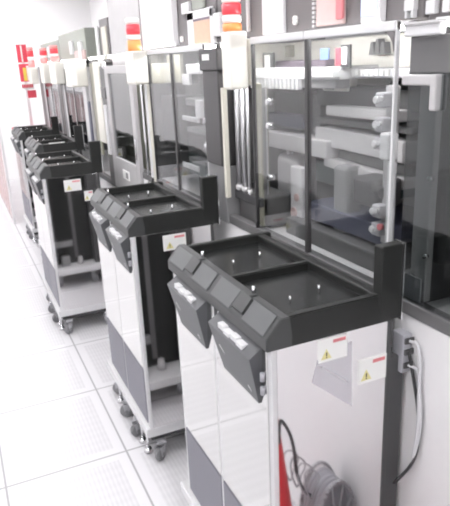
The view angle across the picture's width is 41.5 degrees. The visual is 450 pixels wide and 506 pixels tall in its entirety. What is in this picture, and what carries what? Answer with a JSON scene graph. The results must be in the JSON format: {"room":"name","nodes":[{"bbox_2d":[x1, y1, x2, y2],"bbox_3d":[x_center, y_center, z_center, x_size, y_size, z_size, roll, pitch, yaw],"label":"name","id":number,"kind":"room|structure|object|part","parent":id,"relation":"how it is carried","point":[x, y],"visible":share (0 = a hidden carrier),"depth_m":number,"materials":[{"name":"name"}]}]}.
{"room":"clean room","nodes":[
{"label":"clean room","id":0,"kind":"room"},
{"bbox_2d":[0,0,91,179],"bbox_3d":[-3.799,-2.359,8.557,3.950,2.750,0.100,-10,19,-23],"label":"wall","id":1,"kind":"structure","parent":0,"point":[34,23],"depth_m":8.79,"materials":[{"name":"paint"}]},
{"bbox_2d":[0,179,188,505],"bbox_3d":[-1.220,0.585,3.729,4.150,0.100,12.200,-10,19,-23],"label":"floor","id":2,"kind":"structure","parent":0,"point":[66,440],"depth_m":2.89,"materials":[{"name":"tile"}]},
{"bbox_2d":[0,126,15,223],"bbox_3d":[-2.826,-1.264,7.342,0.040,1.330,2.400,-10,19,-23],"label":"curtain","id":3,"kind":"object","parent":2,"relation":"on","point":[3,187],"visible":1,"depth_m":6.59,"materials":[{"name":"white paint"}]},
{"bbox_2d":[16,44,36,125],"bbox_3d":[-2.150,-1.372,6.718,0.145,1.860,0.054,-10,19,-23],"label":"warning sign","id":4,"kind":"object","parent":2,"relation":"on","point":[21,50],"visible":0.73,"depth_m":6.50,"materials":[{"name":"white paint"}]},
{"bbox_3d":[-2.184,-1.954,6.497,0.033,0.135,0.004,-10,19,-23],"label":"yellow panel","id":5,"kind":"part","parent":4,"relation":"part of","materials":[{"name":"yellow plastic"}]},
{"bbox_3d":[-2.171,-1.372,6.721,0.030,1.860,0.030,-10,19,-23],"label":"post","id":6,"kind":"part","parent":4,"relation":"part of","materials":[{"name":"white metal"}]},
{"bbox_2d":[10,116,59,243],"bbox_3d":[-1.824,-0.758,5.882,0.416,1.180,0.722,-10,19,-23],"label":"cart","id":7,"kind":"object","parent":2,"relation":"on","point":[20,134],"visible":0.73,"depth_m":5.64,"materials":[{"name":"white painted metal"},{"name":"dark plastic"},{"name":"steel"}]},
{"bbox_3d":[-2.041,-0.882,5.904,0.012,0.549,0.292,-10,19,-23],"label":"panel","id":8,"kind":"part","parent":7,"relation":"part of","materials":[{"name":"white metal"}]},
{"bbox_3d":[-1.914,-0.802,5.638,0.012,0.549,0.292,-10,19,-23],"label":"panel","id":9,"kind":"part","parent":7,"relation":"part of","materials":[{"name":"white mirror"}]},
{"bbox_3d":[-2.022,-0.495,6.029,0.012,0.250,0.292,-10,19,-23],"label":"panel","id":10,"kind":"part","parent":7,"relation":"part of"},
{"bbox_3d":[-1.967,-0.713,5.814,0.016,0.832,0.635,-10,19,-23],"label":"frame","id":11,"kind":"part","parent":7,"relation":"part of","materials":[{"name":"white metal"}]},
{"bbox_3d":[-1.895,-0.414,5.763,0.012,0.250,0.292,-10,19,-23],"label":"panel","id":12,"kind":"part","parent":7,"relation":"part of","materials":[{"name":"grey metal"}]},
{"bbox_3d":[-1.693,-0.656,5.601,0.308,0.832,0.006,-10,19,-23],"label":"panel","id":13,"kind":"part","parent":7,"relation":"part of","materials":[{"name":"white metal"}]},
{"bbox_3d":[-1.817,-0.330,6.033,0.357,0.043,0.690,-10,19,-23],"label":"plate","id":14,"kind":"part","parent":7,"relation":"part of","materials":[{"name":"white metal"}]},
{"bbox_2d":[18,124,52,138],"bbox_3d":[-1.819,-1.172,5.746,0.290,0.070,0.642,-10,19,-23],"label":"tray","id":15,"kind":"object","parent":7,"relation":"on","point":[35,130],"depth_m":5.50,"materials":[{"name":"black plastic"}]},
{"bbox_2d":[38,40,63,133],"bbox_3d":[-1.341,-1.232,6.204,0.856,1.840,1.116,-10,19,-23],"label":"machine","id":16,"kind":"object","parent":2,"relation":"on","point":[50,96],"visible":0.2,"depth_m":6.09,"materials":[{"name":"white paint"}]},
{"bbox_2d":[26,46,38,83],"bbox_3d":[-2.072,-2.015,6.385,0.075,0.381,0.220,-10,19,-23],"label":"tower","id":17,"kind":"object","parent":16,"relation":"attached to","point":[32,70],"visible":1,"depth_m":6.33,"materials":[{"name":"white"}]},
{"bbox_2d":[39,48,50,82],"bbox_3d":[-1.698,-1.766,5.605,0.075,0.315,0.200,-10,19,-23],"label":"tower","id":18,"kind":"object","parent":16,"relation":"attached to","point":[44,66],"visible":0.99,"depth_m":5.55,"materials":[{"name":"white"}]},
{"bbox_3d":[-1.597,-1.453,5.621,0.018,0.640,0.370,-10,19,-23],"label":"door frame","id":19,"kind":"part","parent":16,"relation":"part of","materials":[{"name":"grey metal"}]},
{"bbox_2d":[23,125,84,262],"bbox_3d":[-1.368,-0.469,4.924,0.416,1.180,0.722,-10,19,-23],"label":"cart","id":20,"kind":"object","parent":2,"relation":"on","point":[51,143],"visible":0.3,"depth_m":4.55,"materials":[{"name":"white painted metal"},{"name":"dark plastic"},{"name":"steel"}]},
{"bbox_2d":[33,134,81,152],"bbox_3d":[-1.364,-0.886,4.787,0.290,0.076,0.642,-10,19,-23],"label":"tray","id":21,"kind":"object","parent":20,"relation":"on","point":[51,143],"depth_m":4.55,"materials":[{"name":"black plastic"}]},
{"bbox_2d":[24,140,107,333],"bbox_3d":[-1.024,-0.163,3.929,0.416,1.180,0.722,-10,19,-23],"label":"cart","id":22,"kind":"object","parent":2,"relation":"on","point":[63,184],"visible":0.95,"depth_m":3.65,"materials":[{"name":"white painted metal"},{"name":"dark plastic"},{"name":"steel"}]},
{"bbox_3d":[-1.241,-0.286,3.950,0.012,0.549,0.292,-10,19,-23],"label":"panel","id":23,"kind":"part","parent":22,"relation":"part of","materials":[{"name":"white metal"}]},
{"bbox_3d":[-1.222,0.101,4.076,0.012,0.250,0.292,-10,19,-23],"label":"panel","id":24,"kind":"part","parent":22,"relation":"part of","materials":[{"name":"grey metal"}]},
{"bbox_3d":[-1.114,-0.206,3.684,0.012,0.549,0.292,-10,19,-23],"label":"panel","id":25,"kind":"part","parent":22,"relation":"part of","materials":[{"name":"white metal"}]},
{"bbox_3d":[-1.167,-0.117,3.861,0.016,0.832,0.635,-10,19,-23],"label":"frame","id":26,"kind":"part","parent":22,"relation":"part of","materials":[{"name":"white metal"}]},
{"bbox_3d":[-1.095,0.181,3.810,0.012,0.250,0.292,-10,19,-23],"label":"panel","id":27,"kind":"part","parent":22,"relation":"part of","materials":[{"name":"grey metal"}]},
{"bbox_2d":[36,150,98,177],"bbox_3d":[-1.019,-0.577,3.793,0.290,0.070,0.642,-10,19,-23],"label":"tray","id":28,"kind":"object","parent":22,"relation":"on","point":[69,163],"depth_m":3.56,"materials":[{"name":"black plastic"}]},
{"bbox_3d":[-1.017,0.265,4.079,0.357,0.043,0.690,-10,19,-23],"label":"plate","id":29,"kind":"part","parent":22,"relation":"part of","materials":[{"name":"grey metal"}]},
{"bbox_3d":[-0.893,-0.061,3.647,0.308,0.832,0.006,-10,19,-23],"label":"panel","id":30,"kind":"part","parent":22,"relation":"part of","materials":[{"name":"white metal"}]},
{"bbox_3d":[-0.746,-0.061,3.719,0.014,0.892,0.011,-10,19,-23],"label":"corner trim","id":31,"kind":"part","parent":22,"relation":"part of","materials":[{"name":"silver metal"}]},
{"bbox_2d":[58,27,109,170],"bbox_3d":[-0.874,-0.951,5.220,0.856,1.870,1.116,-10,19,-23],"label":"machine","id":32,"kind":"object","parent":2,"relation":"on","point":[80,44],"visible":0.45,"depth_m":4.92,"materials":[{"name":"white paint"}]},
{"bbox_2d":[48,45,64,83],"bbox_3d":[-1.444,-1.606,5.074,0.075,0.315,0.300,-10,19,-23],"label":"tower","id":33,"kind":"object","parent":32,"relation":"attached to","point":[56,69],"visible":1,"depth_m":5.00,"materials":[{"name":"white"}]},
{"bbox_2d":[64,59,79,86],"bbox_3d":[-1.141,-1.353,4.468,0.075,0.200,0.260,-10,19,-23],"label":"tower","id":34,"kind":"object","parent":32,"relation":"attached to","point":[67,62],"visible":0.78,"depth_m":4.41,"materials":[{"name":"white metal"}]},
{"bbox_3d":[-1.249,-0.948,5.044,0.034,0.035,1.112,-10,19,-23],"label":"sill","id":35,"kind":"part","parent":32,"relation":"part of","materials":[{"name":"grey metal"}]},
{"bbox_2d":[80,0,150,187],"bbox_3d":[-0.375,-0.805,4.080,0.873,2.250,1.339,-10,19,-23],"label":"machine","id":36,"kind":"object","parent":2,"relation":"on","point":[113,108],"visible":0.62,"depth_m":3.77,"materials":[{"name":"white paint"}]},
{"bbox_2d":[71,62,87,86],"bbox_3d":[-1.027,-1.262,4.205,0.081,0.160,0.140,-10,19,-23],"label":"tower","id":37,"kind":"object","parent":36,"relation":"attached to","point":[79,70],"visible":1,"depth_m":4.15,"materials":[{"name":"white plastic"}]},
{"bbox_3d":[-1.013,-1.080,4.387,0.025,0.640,0.110,-10,19,-23],"label":"white panel","id":38,"kind":"part","parent":36,"relation":"part of","materials":[{"name":"white metal"}]},
{"bbox_3d":[-0.938,-1.014,4.237,0.025,0.600,0.030,-10,19,-23],"label":"grey rail","id":39,"kind":"part","parent":36,"relation":"part of","materials":[{"name":"grey metal"}]},
{"bbox_3d":[-0.896,-1.004,4.168,0.015,0.620,0.130,-10,19,-23],"label":"olive panel","id":40,"kind":"part","parent":36,"relation":"part of","materials":[{"name":"metal"}]},
{"bbox_3d":[-0.854,-1.403,3.999,0.015,0.240,0.050,-10,19,-23],"label":"post","id":41,"kind":"part","parent":36,"relation":"part of","materials":[{"name":"white metal"}]},
{"bbox_3d":[-0.843,-1.015,4.018,0.020,0.530,0.170,-10,19,-23],"label":"cream panel","id":42,"kind":"part","parent":36,"relation":"part of","materials":[{"name":"beige metal"}]},
{"bbox_3d":[-0.774,-1.355,3.838,0.010,0.200,0.120,-10,19,-23],"label":"cabinet door","id":43,"kind":"part","parent":36,"relation":"part of","materials":[{"name":"white metal"}]},
{"bbox_2d":[88,53,124,59],"bbox_3d":[-0.723,-1.252,3.777,0.026,0.019,1.265,-10,19,-23],"label":"lamp","id":44,"kind":"object","parent":36,"relation":"attached to","point":[105,56],"depth_m":3.80,"materials":[{"name":"white"}]},
{"bbox_3d":[-0.766,-0.808,3.901,0.020,0.320,0.055,-10,19,-23],"label":"bright post","id":45,"kind":"part","parent":36,"relation":"part of","materials":[{"name":"white metal"}]},
{"bbox_3d":[-0.727,-0.465,4.016,0.034,0.035,1.337,-10,19,-23],"label":"sill","id":46,"kind":"part","parent":36,"relation":"part of","materials":[{"name":"grey metal"}]},
{"bbox_3d":[-0.606,-0.730,3.575,0.025,0.760,0.608,-10,19,-23],"label":"door frame","id":47,"kind":"part","parent":36,"relation":"part of","materials":[{"name":"grey metal"}]},
{"bbox_3d":[-0.605,-0.477,3.645,0.005,0.055,0.140,-10,19,-23],"label":"label plate","id":48,"kind":"part","parent":36,"relation":"part of","materials":[{"name":"white plastic"}]},
{"bbox_3d":[-0.591,-0.460,3.656,0.025,0.215,0.460,-10,19,-23],"label":"door","id":49,"kind":"part","parent":36,"relation":"part of","materials":[{"name":"grey metal"}]},
{"bbox_3d":[-0.501,-0.578,3.351,0.009,0.120,0.015,-10,19,-23],"label":"handle","id":50,"kind":"part","parent":36,"relation":"part of","materials":[{"name":"silver metal"}]},
{"bbox_2d":[89,174,219,460],"bbox_3d":[-0.311,0.206,2.687,0.416,1.180,0.722,-10,19,-23],"label":"cart","id":51,"kind":"object","parent":2,"relation":"on","point":[138,227],"visible":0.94,"depth_m":2.42,"materials":[{"name":"white painted metal"},{"name":"dark plastic"},{"name":"steel"}]},
{"bbox_3d":[-0.527,0.083,2.708,0.012,0.549,0.292,-10,19,-23],"label":"panel","id":52,"kind":"part","parent":51,"relation":"part of","materials":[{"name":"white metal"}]},
{"bbox_3d":[-0.509,0.470,2.834,0.012,0.250,0.292,-10,19,-23],"label":"panel","id":53,"kind":"part","parent":51,"relation":"part of","materials":[{"name":"grey metal"}]},
{"bbox_3d":[-0.454,0.252,2.619,0.016,0.832,0.635,-10,19,-23],"label":"frame","id":54,"kind":"part","parent":51,"relation":"part of","materials":[{"name":"white metal"}]},
{"bbox_3d":[-0.400,0.163,2.442,0.012,0.549,0.292,-10,19,-23],"label":"panel","id":55,"kind":"part","parent":51,"relation":"part of","materials":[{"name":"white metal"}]},
{"bbox_3d":[-0.382,0.550,2.568,0.012,0.250,0.292,-10,19,-23],"label":"panel","id":56,"kind":"part","parent":51,"relation":"part of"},
{"bbox_3d":[-0.304,0.635,2.837,0.357,0.043,0.690,-10,19,-23],"label":"plate","id":57,"kind":"part","parent":51,"relation":"part of","materials":[{"name":"white metal"}]},
{"bbox_2d":[104,181,213,234],"bbox_3d":[-0.306,-0.207,2.551,0.290,0.070,0.642,-10,19,-23],"label":"tray","id":58,"kind":"object","parent":51,"relation":"on","point":[159,210],"depth_m":2.37,"materials":[{"name":"black plastic"}]},
{"bbox_3d":[-0.180,0.308,2.405,0.308,0.832,0.006,-10,19,-23],"label":"panel","id":59,"kind":"part","parent":51,"relation":"part of","materials":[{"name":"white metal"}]},
{"bbox_3d":[-0.033,0.308,2.477,0.014,0.892,0.011,-10,19,-23],"label":"corner trim","id":60,"kind":"part","parent":51,"relation":"part of","materials":[{"name":"silver metal"}]},
{"bbox_2d":[138,0,324,239],"bbox_3d":[0.123,-0.450,3.076,0.856,2.150,1.000,-10,19,-23],"label":"machine","id":61,"kind":"object","parent":2,"relation":"on","point":[174,92],"visible":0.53,"depth_m":2.99,"materials":[{"name":"white paint"},{"name":"smoked glass"}]},
{"bbox_2d":[125,18,148,84],"bbox_3d":[-0.449,-1.009,2.978,0.075,0.312,0.150,-10,19,-23],"label":"tower","id":62,"kind":"object","parent":61,"relation":"attached to","point":[136,63],"visible":1,"depth_m":2.94,"materials":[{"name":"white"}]},
{"bbox_3d":[-0.315,-0.950,2.805,0.018,0.022,0.325,-10,19,-23],"label":"door frame","id":63,"kind":"part","parent":61,"relation":"part of","materials":[{"name":"white metal"}]},
{"bbox_3d":[-0.245,-0.313,2.941,0.034,0.035,0.992,-10,19,-23],"label":"sill","id":64,"kind":"part","parent":61,"relation":"part of","materials":[{"name":"grey metal"}]},
{"bbox_3d":[-0.259,-0.958,3.090,0.020,0.140,0.200,-10,19,-23],"label":"olive panel","id":65,"kind":"part","parent":61,"relation":"part of","materials":[{"name":"beige metal"}]},
{"bbox_2d":[145,43,216,50],"bbox_3d":[-0.225,-0.937,2.734,0.026,0.019,0.880,-10,19,-23],"label":"lamp","id":66,"kind":"object","parent":61,"relation":"attached to","point":[164,45],"depth_m":2.74,"materials":[{"name":"white"}]},
{"bbox_3d":[-0.176,-0.804,2.752,0.020,0.048,0.080,-10,19,-23],"label":"white arm","id":67,"kind":"part","parent":61,"relation":"part of","materials":[{"name":"paint"}]},
{"bbox_3d":[-0.151,-0.550,2.590,0.018,0.664,0.385,-10,19,-23],"label":"door frame","id":68,"kind":"part","parent":61,"relation":"part of","materials":[{"name":"glass"}]},
{"bbox_2d":[185,97,203,105],"bbox_3d":[0.009,-0.700,2.751,0.240,0.035,0.450,-10,19,-23],"label":"shelf","id":69,"kind":"object","parent":61,"relation":"attached to","point":[190,101],"depth_m":2.84,"materials":[{"name":"white plastic"}]},
{"bbox_2d":[187,125,205,134],"bbox_3d":[0.016,-0.571,2.764,0.260,0.022,0.400,-10,19,-23],"label":"shelf","id":70,"kind":"object","parent":61,"relation":"attached to","point":[197,130],"depth_m":2.81,"materials":[{"name":"grey metal"}]},
{"bbox_3d":[-0.055,-0.510,3.076,0.030,0.280,0.670,-10,19,-23],"label":"teal panel","id":71,"kind":"part","parent":61,"relation":"part of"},
{"bbox_2d":[189,155,207,166],"bbox_3d":[0.022,-0.435,2.808,0.260,0.020,0.400,-10,19,-23],"label":"shelf","id":72,"kind":"object","parent":61,"relation":"attached to","point":[201,159],"depth_m":2.85,"materials":[{"name":"grey metal"}]},
{"bbox_2d":[187,6,216,44],"bbox_3d":[-0.095,-0.913,2.404,0.022,0.132,0.270,-10,19,-23],"label":"monitor","id":73,"kind":"object","parent":61,"relation":"attached to","point":[200,24],"visible":0.91,"depth_m":2.38,"materials":[{"name":"white paint"}]},
{"bbox_2d":[167,231,405,505],"bbox_3d":[0.137,0.480,1.777,0.416,1.180,0.722,-10,19,-23],"label":"cart","id":74,"kind":"object","parent":2,"relation":"on","point":[291,379],"visible":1,"depth_m":1.48,"materials":[{"name":"white metal"}]},
{"bbox_3d":[0.144,0.908,1.928,0.357,0.043,0.690,-10,19,-23],"label":"plate","id":75,"kind":"part","parent":74,"relation":"part of","materials":[{"name":"white metal"}]},
{"bbox_3d":[-0.080,0.357,1.798,0.012,0.549,0.292,-10,19,-23],"label":"panel","id":76,"kind":"part","parent":74,"relation":"part of","materials":[{"name":"white mirror"}]},
{"bbox_3d":[-0.062,0.744,1.924,0.012,0.250,0.292,-10,19,-23],"label":"panel","id":77,"kind":"part","parent":74,"relation":"part of","materials":[{"name":"grey metal"}]},
{"bbox_3d":[-0.006,0.526,1.709,0.016,0.832,0.635,-10,19,-23],"label":"frame","id":78,"kind":"part","parent":74,"relation":"part of","materials":[{"name":"white metal"}]},
{"bbox_3d":[0.066,0.824,1.658,0.012,0.250,0.292,-10,19,-23],"label":"panel","id":79,"kind":"part","parent":74,"relation":"part of","materials":[{"name":"grey metal"}]},
{"bbox_3d":[0.047,0.437,1.532,0.012,0.549,0.292,-10,19,-23],"label":"panel","id":80,"kind":"part","parent":74,"relation":"part of","materials":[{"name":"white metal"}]},
{"bbox_2d":[187,231,393,345],"bbox_3d":[0.142,0.067,1.641,0.290,0.070,0.642,-10,19,-23],"label":"tray","id":81,"kind":"object","parent":74,"relation":"on","point":[318,303],"depth_m":1.50,"materials":[{"name":"black plastic"}]},
{"bbox_3d":[0.268,0.582,1.496,0.308,0.832,0.006,-10,19,-23],"label":"panel","id":82,"kind":"part","parent":74,"relation":"part of","materials":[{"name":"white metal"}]},
{"bbox_3d":[0.415,0.582,1.568,0.014,0.892,0.011,-10,19,-23],"label":"corner trim","id":83,"kind":"part","parent":74,"relation":"part of","materials":[{"name":"grey metal"}]},
{"bbox_3d":[0.436,0.655,1.626,0.046,0.855,0.046,-10,19,-23],"label":"post","id":84,"kind":"part","parent":74,"relation":"part of","materials":[{"name":"grey metal"}]},
{"bbox_2d":[213,0,428,346],"bbox_3d":[0.569,-0.169,2.142,0.856,2.150,1.127,-10,19,-23],"label":"machine","id":85,"kind":"object","parent":2,"relation":"on","point":[326,131],"visible":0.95,"depth_m":1.91,"materials":[{"name":"white paint"}]},
{"bbox_3d":[-0.025,-0.868,2.261,0.019,0.084,0.057,-10,19,-23],"label":"frame","id":86,"kind":"part","parent":85,"relation":"part of","materials":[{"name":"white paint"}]},
{"bbox_2d":[199,47,247,222],"bbox_3d":[0.005,-0.454,2.326,0.124,0.660,0.195,-10,19,-23],"label":"column","id":87,"kind":"structure","parent":85,"relation":"on","point":[218,101],"depth_m":2.28,"materials":[{"name":"grey metal"}]},
{"bbox_3d":[-0.073,-0.735,2.233,0.003,0.022,0.065,-10,19,-23],"label":"label plate","id":88,"kind":"part","parent":87,"relation":"part of","materials":[{"name":"white plastic"}]},
{"bbox_2d":[221,0,247,89],"bbox_3d":[0.030,-0.698,1.983,0.072,0.293,0.066,-10,19,-23],"label":"signal light","id":89,"kind":"object","parent":85,"relation":"attached to","point":[233,40],"visible":1,"depth_m":1.96,"materials":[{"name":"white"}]},
{"bbox_3d":[0.050,-0.447,2.255,0.024,0.385,0.024,-10,19,-23],"label":"silver post","id":90,"kind":"part","parent":85,"relation":"part of","materials":[{"name":"metal"}]},
{"bbox_3d":[0.069,-0.435,2.216,0.020,0.385,0.020,-10,19,-23],"label":"silver post","id":91,"kind":"part","parent":85,"relation":"part of","materials":[{"name":"metal"}]},
{"bbox_3d":[0.085,-0.417,2.160,0.012,0.385,0.012,-10,19,-23],"label":"silver post","id":92,"kind":"part","parent":85,"relation":"part of","materials":[{"name":"metal"}]},
{"bbox_3d":[0.066,-0.224,2.301,0.020,0.033,0.330,-10,19,-23],"label":"foot rail","id":93,"kind":"part","parent":85,"relation":"part of","materials":[{"name":"grey metal"}]},
{"bbox_3d":[0.139,-0.360,2.147,0.020,0.450,0.012,-10,19,-23],"label":"upright rail","id":94,"kind":"part","parent":85,"relation":"part of","materials":[{"name":"grey metal"}]},
{"bbox_3d":[0.147,-0.370,2.176,0.020,0.450,0.012,-10,19,-23],"label":"upright rail","id":95,"kind":"part","parent":85,"relation":"part of","materials":[{"name":"metal"}]},
{"bbox_2d":[264,55,269,67],"bbox_3d":[0.163,-0.735,2.289,0.004,0.052,0.040,-10,19,-23],"label":"box","id":96,"kind":"object","parent":85,"relation":"on","point":[266,57],"depth_m":2.29,"materials":[{"name":"white plastic"}]},
{"bbox_3d":[0.153,-0.382,2.210,0.020,0.450,0.012,-10,19,-23],"label":"upright rail","id":97,"kind":"part","parent":85,"relation":"part of","materials":[{"name":"grey metal"}]},
{"bbox_2d":[263,52,274,67],"bbox_3d":[0.169,-0.735,2.292,0.010,0.070,0.084,-10,19,-23],"label":"box","id":98,"kind":"object","parent":85,"relation":"on","point":[268,58],"depth_m":2.27,"materials":[{"name":"grey"}]},
{"bbox_3d":[0.148,-0.905,1.843,0.015,0.428,0.135,-10,19,-23],"label":"white panel","id":99,"kind":"part","parent":85,"relation":"part of","materials":[{"name":"paint"}]},
{"bbox_3d":[0.158,-0.655,1.813,0.018,0.022,0.330,-10,19,-23],"label":"door frame","id":100,"kind":"part","parent":85,"relation":"part of","materials":[{"name":"white metal"}]},
{"bbox_3d":[0.211,-0.700,1.787,0.012,0.026,0.016,-10,19,-23],"label":"white knob","id":101,"kind":"part","parent":85,"relation":"part of","materials":[{"name":"white plastic"}]},
{"bbox_2d":[278,150,316,199],"bbox_3d":[0.282,-0.301,2.330,0.100,0.212,0.170,-10,19,-23],"label":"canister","id":102,"kind":"object","parent":85,"relation":"on","point":[289,158],"depth_m":2.28,"materials":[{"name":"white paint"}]},
{"bbox_3d":[0.242,-0.606,2.115,0.055,0.028,0.600,-10,19,-23],"label":"comb rail","id":103,"kind":"part","parent":85,"relation":"part of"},
{"bbox_3d":[0.201,-0.031,2.008,0.034,0.035,1.127,-10,19,-23],"label":"sill","id":104,"kind":"part","parent":85,"relation":"part of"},
{"bbox_3d":[0.288,-0.700,2.195,0.040,0.023,0.350,-10,19,-23],"label":"purple rail","id":105,"kind":"part","parent":85,"relation":"part of","materials":[{"name":"metal"}]},
{"bbox_2d":[269,128,339,158],"bbox_3d":[0.329,-0.429,2.267,0.200,0.060,0.500,-10,19,-23],"label":"shelf","id":106,"kind":"object","parent":85,"relation":"attached to","point":[292,140],"depth_m":2.17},
{"bbox_3d":[0.254,-0.712,1.681,0.012,0.139,0.010,-10,19,-23],"label":"hinge chain","id":107,"kind":"part","parent":85,"relation":"part of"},
{"bbox_2d":[219,20,416,46],"bbox_3d":[0.210,-0.663,1.824,0.026,0.019,1.060,-10,19,-23],"label":"rail","id":108,"kind":"object","parent":85,"relation":"attached to","point":[356,22],"depth_m":1.72,"materials":[{"name":"white metal"}]},
{"bbox_3d":[0.384,-0.577,1.994,0.040,0.065,0.144,-10,19,-23],"label":"cream door","id":109,"kind":"part","parent":85,"relation":"part of","materials":[{"name":"white plastic"}]},
{"bbox_3d":[0.303,-0.673,1.563,0.010,0.110,0.032,-10,19,-23],"label":"red handle","id":110,"kind":"part","parent":85,"relation":"part of","materials":[{"name":"plastic"}]},
{"bbox_2d":[335,44,351,67],"bbox_3d":[0.353,-0.588,1.779,0.010,0.066,0.074,-10,19,-23],"label":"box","id":111,"kind":"object","parent":85,"relation":"attached to","point":[343,55],"depth_m":1.77,"materials":[{"name":"grey paper"}]},
{"bbox_3d":[0.323,-0.253,1.598,0.018,0.668,0.387,-10,19,-23],"label":"door frame","id":112,"kind":"part","parent":85,"relation":"part of","materials":[{"name":"clear glass"}]},
{"bbox_2d":[311,197,413,243],"bbox_3d":[0.488,-0.120,1.972,0.240,0.060,0.430,-10,19,-23],"label":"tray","id":113,"kind":"object","parent":85,"relation":"on","point":[353,223],"depth_m":1.91,"materials":[{"name":"plastic"}]},
{"bbox_2d":[361,0,385,23],"bbox_3d":[0.360,-0.619,1.446,0.027,0.110,0.072,-10,19,-23],"label":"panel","id":114,"kind":"object","parent":85,"relation":"attached to","point":[372,11],"visible":1,"depth_m":1.44,"materials":[{"name":"white paint"}]},
{"bbox_3d":[0.501,-0.634,1.875,0.040,0.105,0.420,-10,19,-23],"label":"cream panel","id":115,"kind":"part","parent":85,"relation":"part of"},
{"bbox_3d":[0.438,-0.226,1.577,0.020,0.420,0.036,-10,19,-23],"label":"valve rail","id":116,"kind":"part","parent":85,"relation":"part of","materials":[{"name":"silver metal"}]},
{"bbox_3d":[0.417,-0.083,1.502,0.013,0.295,0.023,-10,19,-23],"label":"white edge rail","id":117,"kind":"part","parent":85,"relation":"part of","materials":[{"name":"white metal"}]},
{"bbox_2d":[394,0,449,505],"bbox_3d":[1.095,0.167,1.032,0.865,2.150,1.398,-10,19,-23],"label":"machine","id":118,"kind":"object","parent":2,"relation":"on","point":[426,299],"visible":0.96,"depth_m":1.41,"materials":[{"name":"white paint"}]},
{"bbox_2d":[392,328,414,372],"bbox_3d":[0.444,0.243,1.482,0.032,0.105,0.046,-10,19,-23],"label":"junction box","id":119,"kind":"object","parent":118,"relation":"attached to","point":[401,346],"visible":0.89,"depth_m":1.47,"materials":[{"name":"grey plastic"}]},
{"bbox_2d":[393,351,419,484],"bbox_3d":[0.466,0.428,1.504,0.062,0.383,0.029,8,21,30],"label":"power cable","id":120,"kind":"object","parent":119,"relation":"hanging from","point":[410,465],"visible":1,"depth_m":1.47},
{"bbox_2d":[403,361,412,368],"bbox_3d":[0.454,0.277,1.475,0.030,0.016,0.006,-10,19,-23],"label":"outlet","id":121,"kind":"object","parent":119,"relation":"attached to","point":[405,363],"depth_m":1.47,"materials":[{"name":"plastic"}]},
{"bbox_2d":[404,348,413,355],"bbox_3d":[0.453,0.243,1.464,0.030,0.016,0.006,-10,19,-23],"label":"outlet","id":122,"kind":"object","parent":119,"relation":"attached to","point":[406,350],"depth_m":1.46,"materials":[{"name":"black plastic"}]},
{"bbox_2d":[404,337,414,344],"bbox_3d":[0.451,0.215,1.454,0.030,0.016,0.006,-10,19,-23],"label":"outlet","id":123,"kind":"object","parent":119,"relation":"attached to","point":[406,339],"depth_m":1.45,"materials":[{"name":"plastic"}]},
{"bbox_2d":[398,364,421,482],"bbox_3d":[0.473,0.444,1.504,0.018,0.350,0.059,-17,23,-37],"label":"power cable","id":124,"kind":"object","parent":119,"relation":"hanging from","point":[408,365],"visible":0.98,"depth_m":1.47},
{"bbox_2d":[409,340,420,468],"bbox_3d":[0.471,0.384,1.484,0.016,0.354,0.049,-10,19,-23],"label":"power cable","id":125,"kind":"object","parent":119,"relation":"hanging from","point":[410,341],"visible":1,"depth_m":1.45,"materials":[{"name":"white plastic"}]},
{"bbox_3d":[0.432,-0.376,1.290,0.030,0.023,0.113,-10,19,-23],"label":"rail","id":126,"kind":"part","parent":118,"relation":"part of","materials":[{"name":"white plastic"}]},
{"bbox_3d":[0.730,0.303,0.900,0.034,0.035,1.392,-10,19,-23],"label":"sill","id":127,"kind":"part","parent":118,"relation":"part of","materials":[{"name":"grey metal"}]},
{"bbox_3d":[0.709,-0.261,0.730,0.025,0.080,1.378,-10,19,-23],"label":"header panel","id":128,"kind":"part","parent":118,"relation":"part of","materials":[{"name":"grey metal"}]},
{"bbox_3d":[0.534,-0.087,1.409,0.080,0.230,0.045,-10,19,-23],"label":"dark motor","id":129,"kind":"part","parent":118,"relation":"part of","materials":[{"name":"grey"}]},
{"bbox_2d":[436,16,449,25],"bbox_3d":[0.742,-0.326,0.710,0.026,0.019,1.330,-10,19,-23],"label":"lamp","id":130,"kind":"object","parent":118,"relation":"attached to","point":[447,18],"depth_m":1.26,"materials":[{"name":"white plastic"}]},
{"bbox_2d":[89,0,403,40],"bbox_3d":[0.556,-1.107,4.067,0.100,2.750,12.200,-10,19,-23],"label":"wall","id":131,"kind":"structure","parent":0,"point":[98,8],"depth_m":8.38,"materials":[{"name":"paint"}]}
]}

